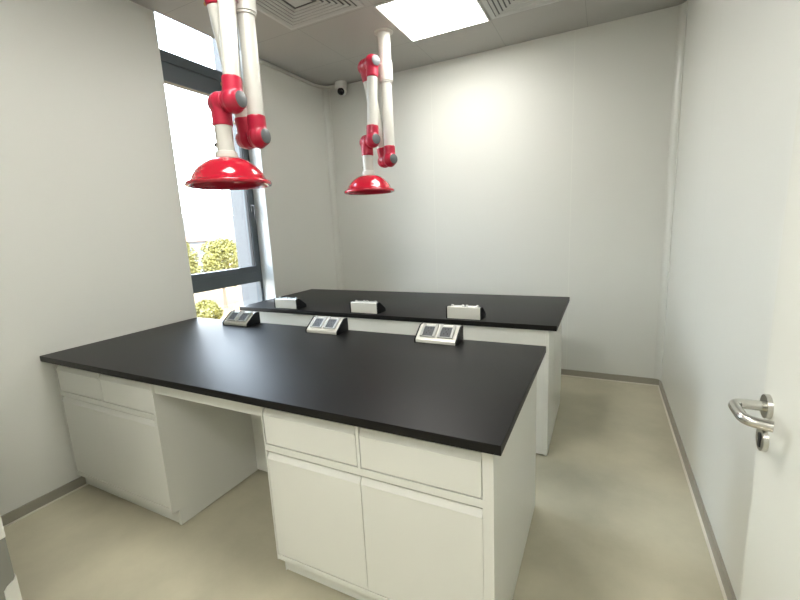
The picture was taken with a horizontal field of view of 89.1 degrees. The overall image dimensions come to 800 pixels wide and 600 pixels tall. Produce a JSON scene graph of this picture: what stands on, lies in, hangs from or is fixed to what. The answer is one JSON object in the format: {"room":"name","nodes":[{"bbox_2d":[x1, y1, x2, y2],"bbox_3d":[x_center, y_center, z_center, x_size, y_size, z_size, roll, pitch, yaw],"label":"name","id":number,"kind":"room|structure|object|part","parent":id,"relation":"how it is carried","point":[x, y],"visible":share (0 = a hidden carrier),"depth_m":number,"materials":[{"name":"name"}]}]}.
{"room":"laboratory","nodes":[
{"label":"laboratory","id":0,"kind":"room"},
{"bbox_2d":[0,0,336,515],"bbox_3d":[-1.789,-0.695,3.132,0.445,3.550,3.990,2,11,26],"label":"wall","id":1,"kind":"structure","parent":0,"point":[93,245],"depth_m":2.45,"materials":[{"name":"white paint"}]},
{"bbox_2d":[1,476,87,527],"bbox_3d":[-1.458,0.910,3.419,0.012,0.062,3.530,2,11,26],"label":"baseboard","id":2,"kind":"structure","parent":1,"relation":"attached to","point":[15,514],"depth_m":2.29,"materials":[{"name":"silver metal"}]},
{"bbox_2d":[159,48,264,301],"bbox_3d":[-1.567,-1.115,3.373,0.117,2.830,0.862,2,11,26],"label":"window","id":3,"kind":"structure","parent":1,"relation":"in","point":[178,71],"depth_m":3.39,"materials":[{"name":"grey metal"}]},
{"bbox_3d":[-1.353,-0.817,3.751,0.047,0.130,0.018,2,11,26],"label":"handle","id":4,"kind":"part","parent":3,"relation":"part of","materials":[{"name":"grey metal"}]},
{"bbox_2d":[212,38,257,305],"bbox_3d":[-1.538,-1.198,3.829,0.238,2.829,0.006,2,11,26],"label":"trim","id":5,"kind":"structure","parent":1,"relation":"attached to","point":[249,291],"depth_m":3.94,"materials":[{"name":"grey"}]},
{"bbox_2d":[239,50,275,299],"bbox_3d":[-1.312,-1.189,3.718,0.144,2.829,0.004,2,11,26],"label":"trim","id":6,"kind":"structure","parent":1,"relation":"attached to","point":[255,157],"depth_m":3.81,"materials":[{"name":"white"}]},
{"bbox_2d":[259,58,334,88],"bbox_3d":[-1.020,-2.195,3.981,0.176,0.032,0.977,5,13,37],"label":"cable conduit","id":7,"kind":"object","parent":1,"relation":"attached to","point":[261,61],"visible":0.95,"depth_m":3.98,"materials":[{"name":"grey plastic"}]},
{"bbox_2d":[4,376,723,599],"bbox_3d":[-0.044,1.071,2.603,3.279,0.100,3.770,2,11,26],"label":"floor","id":8,"kind":"structure","parent":0,"point":[615,517],"depth_m":1.98,"materials":[{"name":"beige plastic"}]},
{"bbox_2d":[0,515,21,599],"bbox_3d":[-1.775,0.824,1.476,0.562,0.950,0.308,2,11,26],"label":"storage unit","id":9,"kind":"object","parent":8,"relation":"on","point":[9,586],"visible":1,"depth_m":1.50,"materials":[{"name":"white"}]},
{"bbox_3d":[-1.764,1.050,1.518,0.553,0.320,0.301,2,11,26],"label":"grey panel","id":10,"kind":"part","parent":9,"relation":"part of","materials":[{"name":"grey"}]},
{"bbox_2d":[54,364,257,524],"bbox_3d":[-1.431,0.700,2.425,0.886,0.810,0.557,2,11,26],"label":"base cabinet","id":11,"kind":"object","parent":8,"relation":"on","point":[172,458],"visible":0.83,"depth_m":2.16,"materials":[{"name":"white"}]},
{"bbox_3d":[-1.765,0.453,2.235,0.416,0.146,0.017,2,11,26],"label":"drawer","id":12,"kind":"part","parent":11,"relation":"part of","materials":[{"name":"white"}]},
{"bbox_3d":[-1.747,0.796,2.296,0.426,0.465,0.017,2,11,26],"label":"door","id":13,"kind":"part","parent":11,"relation":"part of","materials":[{"name":"white"}]},
{"bbox_3d":[-1.377,0.469,2.043,0.420,0.146,0.017,2,11,26],"label":"drawer","id":14,"kind":"part","parent":11,"relation":"part of","materials":[{"name":"white"}]},
{"bbox_3d":[-1.362,0.811,2.106,0.431,0.465,0.017,2,11,26],"label":"door","id":15,"kind":"part","parent":11,"relation":"part of","materials":[{"name":"white"}]},
{"bbox_2d":[154,385,267,471],"bbox_3d":[-0.718,0.724,2.087,0.725,0.806,0.563,2,11,26],"label":"panel","id":16,"kind":"object","parent":8,"relation":"on","point":[255,412],"visible":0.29,"depth_m":1.85,"materials":[{"name":"white"}]},
{"bbox_3d":[-0.597,0.675,2.327,0.725,0.806,0.018,2,11,26],"label":"panel","id":17,"kind":"part","parent":16,"relation":"part of","materials":[{"name":"white"}]},
{"bbox_2d":[260,402,524,599],"bbox_3d":[0.002,0.758,1.715,0.926,0.810,0.557,2,11,26],"label":"base cabinet","id":18,"kind":"object","parent":8,"relation":"on","point":[359,513],"visible":0.78,"depth_m":1.44,"materials":[{"name":"white"}]},
{"bbox_3d":[-0.346,0.511,1.532,0.430,0.146,0.017,2,11,26],"label":"drawer","id":19,"kind":"part","parent":18,"relation":"part of","materials":[{"name":"white"}]},
{"bbox_3d":[-0.327,0.854,1.592,0.439,0.465,0.017,2,11,26],"label":"door","id":20,"kind":"part","parent":18,"relation":"part of","materials":[{"name":"white"}]},
{"bbox_3d":[0.056,0.527,1.332,0.432,0.146,0.017,2,11,26],"label":"drawer","id":21,"kind":"part","parent":18,"relation":"part of","materials":[{"name":"white"}]},
{"bbox_3d":[0.070,0.870,1.395,0.441,0.465,0.017,2,11,26],"label":"door","id":22,"kind":"part","parent":18,"relation":"part of","materials":[{"name":"white"}]},
{"bbox_2d":[248,311,554,455],"bbox_3d":[-0.151,0.504,3.168,2.506,0.810,0.320,2,11,26],"label":"panel","id":23,"kind":"object","parent":8,"relation":"on","point":[545,374],"visible":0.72,"depth_m":2.57,"materials":[{"name":"white"}]},
{"bbox_2d":[240,289,569,330],"bbox_3d":[-0.017,0.032,3.368,2.566,0.032,0.984,2,11,26],"label":"countertop","id":24,"kind":"structure","parent":23,"relation":"on","point":[545,313],"depth_m":3.13,"materials":[{"name":"black plastic"}]},
{"bbox_2d":[274,297,306,308],"bbox_3d":[-0.906,0.016,3.353,0.236,0.091,0.118,2,11,26],"label":"outlet box","id":25,"kind":"object","parent":24,"relation":"on","point":[290,303],"visible":1,"depth_m":3.30,"materials":[{"name":"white plastic"}]},
{"bbox_2d":[350,300,385,313],"bbox_3d":[-0.241,0.043,3.023,0.236,0.091,0.118,2,11,26],"label":"outlet box","id":26,"kind":"object","parent":24,"relation":"on","point":[363,306],"visible":1,"depth_m":2.97,"materials":[{"name":"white plastic"}]},
{"bbox_2d":[446,304,485,319],"bbox_3d":[0.437,0.071,2.687,0.236,0.091,0.118,2,11,26],"label":"outlet box","id":27,"kind":"object","parent":24,"relation":"on","point":[476,312],"visible":1,"depth_m":2.64,"materials":[{"name":"white plastic"}]},
{"bbox_2d":[524,374,536,548],"bbox_3d":[-0.511,0.650,2.452,2.506,0.810,0.320,2,11,26],"label":"panel","id":28,"kind":"object","parent":8,"relation":"on","point":[530,402],"visible":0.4,"depth_m":1.89,"materials":[{"name":"white"}]},
{"bbox_2d":[40,317,545,455],"bbox_3d":[-0.644,0.285,2.134,2.558,0.032,0.992,2,11,26],"label":"countertop","id":29,"kind":"structure","parent":28,"relation":"on","point":[470,394],"depth_m":1.78,"materials":[{"name":"black stone"}]},
{"bbox_2d":[222,310,259,326],"bbox_3d":[-1.103,0.122,2.814,0.236,0.091,0.118,2,11,26],"label":"outlet box","id":30,"kind":"object","parent":29,"relation":"on","point":[236,318],"visible":1,"depth_m":2.79,"materials":[{"name":"white plastic"}]},
{"bbox_2d":[226,310,242,320],"bbox_3d":[-1.152,0.107,2.824,0.084,0.060,0.076,2,11,26],"label":"outlet","id":31,"kind":"object","parent":30,"relation":"attached to","point":[233,315],"depth_m":2.82,"materials":[{"name":"black"}]},
{"bbox_2d":[236,311,252,321],"bbox_3d":[-1.064,0.111,2.781,0.084,0.060,0.076,2,11,26],"label":"outlet","id":32,"kind":"object","parent":30,"relation":"attached to","point":[243,316],"depth_m":2.78,"materials":[{"name":"black plastic"}]},
{"bbox_2d":[305,316,347,334],"bbox_3d":[-0.451,0.149,2.491,0.236,0.091,0.118,2,11,26],"label":"outlet box","id":33,"kind":"object","parent":29,"relation":"on","point":[318,324],"visible":1,"depth_m":2.46,"materials":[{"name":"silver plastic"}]},
{"bbox_2d":[310,316,327,327],"bbox_3d":[-0.500,0.134,2.501,0.084,0.060,0.076,2,11,26],"label":"outlet","id":34,"kind":"object","parent":33,"relation":"attached to","point":[317,321],"depth_m":2.49,"materials":[{"name":"black"}]},
{"bbox_2d":[323,316,340,328],"bbox_3d":[-0.412,0.138,2.458,0.084,0.060,0.076,2,11,26],"label":"outlet","id":35,"kind":"object","parent":33,"relation":"attached to","point":[329,322],"depth_m":2.45,"materials":[{"name":"black"}]},
{"bbox_2d":[414,323,463,345],"bbox_3d":[0.206,0.176,2.166,0.236,0.091,0.118,2,11,26],"label":"outlet box","id":36,"kind":"object","parent":29,"relation":"on","point":[426,333],"visible":1,"depth_m":2.14,"materials":[{"name":"white plastic"}]},
{"bbox_2d":[420,323,438,337],"bbox_3d":[0.157,0.161,2.175,0.084,0.060,0.076,2,11,26],"label":"outlet","id":37,"kind":"object","parent":36,"relation":"attached to","point":[426,330],"depth_m":2.17,"materials":[{"name":"black"}]},
{"bbox_2d":[437,324,455,338],"bbox_3d":[0.245,0.165,2.132,0.084,0.060,0.076,2,11,26],"label":"outlet","id":38,"kind":"object","parent":36,"relation":"attached to","point":[443,331],"depth_m":2.13,"materials":[{"name":"black"}]},
{"bbox_2d":[553,320,561,428],"bbox_3d":[0.770,0.455,3.195,0.886,0.810,0.557,2,11,26],"label":"panel","id":39,"kind":"object","parent":8,"relation":"on","point":[558,334],"visible":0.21,"depth_m":2.97,"materials":[{"name":"white"}]},
{"bbox_2d":[130,0,686,85],"bbox_3d":[-0.190,-1.938,2.060,3.279,0.060,3.770,2,11,26],"label":"ceiling","id":40,"kind":"structure","parent":0,"point":[327,51],"depth_m":3.26,"materials":[{"name":"paint"}]},
{"bbox_2d":[185,0,271,189],"bbox_3d":[-0.897,-1.217,2.007,0.416,1.271,0.466,1,11,22],"label":"fume extraction arm","id":41,"kind":"object","parent":40,"relation":"hanging from","point":[226,170],"visible":1,"depth_m":2.02},
{"bbox_2d":[185,124,271,189],"bbox_3d":[-0.884,-0.737,2.070,0.416,0.304,0.416,2,11,26],"label":"hood","id":42,"kind":"object","parent":41,"relation":"attached to","point":[224,171],"depth_m":2.03,"materials":[{"name":"red"}]},
{"bbox_2d":[256,0,363,29],"bbox_3d":[-0.680,-1.984,2.670,0.650,0.017,0.650,2,11,26],"label":"ceiling vent","id":43,"kind":"object","parent":40,"relation":"in","point":[292,14],"visible":1,"depth_m":2.81,"materials":[{"name":"grey metal"}]},
{"bbox_3d":[-0.680,-1.978,2.671,0.140,0.004,0.140,2,11,26],"label":"plate","id":44,"kind":"part","parent":43,"relation":"part of","materials":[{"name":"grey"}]},
{"bbox_2d":[335,80,346,96],"bbox_3d":[-0.617,-2.218,4.279,0.128,0.136,0.128,2,11,26],"label":"security camera","id":45,"kind":"object","parent":40,"relation":"attached to","point":[340,86],"visible":1,"depth_m":4.23,"materials":[{"name":"white plastic"}]},
{"bbox_2d":[344,27,397,194],"bbox_3d":[-0.261,-1.496,3.268,0.466,1.230,0.416,-11,13,-37],"label":"fume extraction arm","id":46,"kind":"object","parent":40,"relation":"hanging from","point":[379,135],"visible":1,"depth_m":3.23},
{"bbox_2d":[344,175,394,194],"bbox_3d":[-0.254,-0.956,3.349,0.416,0.139,0.416,-11,13,-37],"label":"hood","id":47,"kind":"object","parent":46,"relation":"attached to","point":[363,184],"depth_m":3.23,"materials":[{"name":"red"}]},
{"bbox_2d":[374,0,489,41],"bbox_3d":[0.253,-2.086,2.958,0.650,0.010,0.645,2,11,26],"label":"recessed light","id":48,"kind":"object","parent":40,"relation":"in","point":[417,20],"visible":1,"depth_m":2.98,"materials":[{"name":"white plastic"}]},
{"bbox_2d":[481,0,562,19],"bbox_3d":[0.848,-2.056,2.657,0.650,0.017,0.650,2,11,26],"label":"ceiling vent","id":49,"kind":"object","parent":40,"relation":"in","point":[496,9],"visible":1,"depth_m":2.89,"materials":[{"name":"grey metal"}]},
{"bbox_2d":[329,5,677,377],"bbox_3d":[0.735,-0.975,4.005,3.279,3.550,0.120,2,11,26],"label":"wall","id":50,"kind":"structure","parent":0,"point":[536,167],"depth_m":3.68,"materials":[{"name":"white paint"}]},
{"bbox_2d":[322,89,343,289],"bbox_3d":[-0.740,-0.867,4.671,0.055,2.919,0.055,2,11,26],"label":"trim","id":51,"kind":"structure","parent":50,"relation":"attached to","point":[325,92],"depth_m":4.60,"materials":[{"name":"white paint"}]},
{"bbox_2d":[561,369,658,385],"bbox_3d":[0.784,0.653,4.239,3.255,0.062,0.012,2,11,26],"label":"baseboard","id":52,"kind":"structure","parent":50,"relation":"attached to","point":[626,378],"depth_m":3.67,"materials":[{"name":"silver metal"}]},
{"bbox_2d":[653,0,687,380],"bbox_3d":[2.147,-0.749,3.240,0.055,2.919,0.055,2,11,26],"label":"trim","id":53,"kind":"structure","parent":50,"relation":"attached to","point":[682,8],"depth_m":3.22,"materials":[{"name":"white paint"}]},
{"bbox_2d":[661,0,799,599],"bbox_3d":[1.400,-0.564,1.551,0.120,3.550,3.990,2,11,26],"label":"wall","id":54,"kind":"structure","parent":0,"point":[741,80],"depth_m":1.75,"materials":[{"name":"white paint"}]},
{"bbox_2d":[658,380,736,599],"bbox_3d":[1.414,1.051,1.863,0.012,0.062,3.770,2,11,26],"label":"baseboard","id":55,"kind":"structure","parent":54,"relation":"attached to","point":[730,594],"depth_m":1.95,"materials":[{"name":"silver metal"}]},
{"bbox_3d":[-0.983,-0.277,0.597,3.279,3.550,0.100,2,11,26],"label":"wall","id":56,"kind":"structure","parent":0,"visible":0},
{"bbox_2d":[728,90,799,599],"bbox_3d":[0.599,0.208,0.508,0.117,2.262,0.910,2,11,26],"label":"door","id":57,"kind":"structure","parent":56,"relation":"in","point":[771,567],"depth_m":0.82,"materials":[{"name":"white paint"}]},
{"bbox_3d":[0.743,0.240,0.854,0.070,0.022,0.127,2,11,26],"label":"lever handle","id":58,"kind":"part","parent":57,"relation":"part of","materials":[{"name":"silver metal"}]},
{"label":"outside","id":59,"kind":"structure","parent":0,"visible":0},
{"bbox_2d":[194,258,242,319],"bbox_3d":[-79.315,-23.717,207.083,318.000,0.300,540.000,2,11,26],"label":"ground","id":60,"kind":"structure","parent":59,"point":[233,294],"depth_m":62.99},
{"bbox_2d":[186,241,198,273],"bbox_3d":[-32.934,-4.612,61.465,6.170,9.340,6.154,2,11,26],"label":"tree","id":61,"kind":"object","parent":60,"relation":"on","point":[193,264],"visible":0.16,"depth_m":61.36,"materials":[{"name":"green plant"}]},
{"bbox_2d":[186,235,209,272],"bbox_3d":[-52.079,-10.026,95.900,14.000,9.600,10.200,-8,11,-25],"label":"building","id":62,"kind":"structure","parent":60,"relation":"on","point":[195,242],"depth_m":93.63,"materials":[{"name":"grey paint"}]},
{"bbox_2d":[183,216,235,254],"bbox_3d":[-76.894,-27.814,179.224,52.400,17.400,14.400,-7,11,-23],"label":"building","id":63,"kind":"structure","parent":60,"relation":"on","point":[216,227],"depth_m":170.15,"materials":[{"name":"grey paint"}]},
{"bbox_2d":[195,299,223,318],"bbox_3d":[-20.519,1.344,43.093,3.192,2.960,3.313,1,11,20],"label":"bush","id":64,"kind":"object","parent":60,"relation":"on","point":[206,308],"visible":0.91,"depth_m":42.21,"materials":[{"name":"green plant"}]},
{"bbox_2d":[196,238,238,307],"bbox_3d":[-23.242,-3.555,53.331,5.450,9.223,6.261,-12,14,-42],"label":"tree","id":65,"kind":"object","parent":60,"relation":"on","point":[223,249],"visible":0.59,"depth_m":51.87,"materials":[{"name":"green plant"}]}
]}

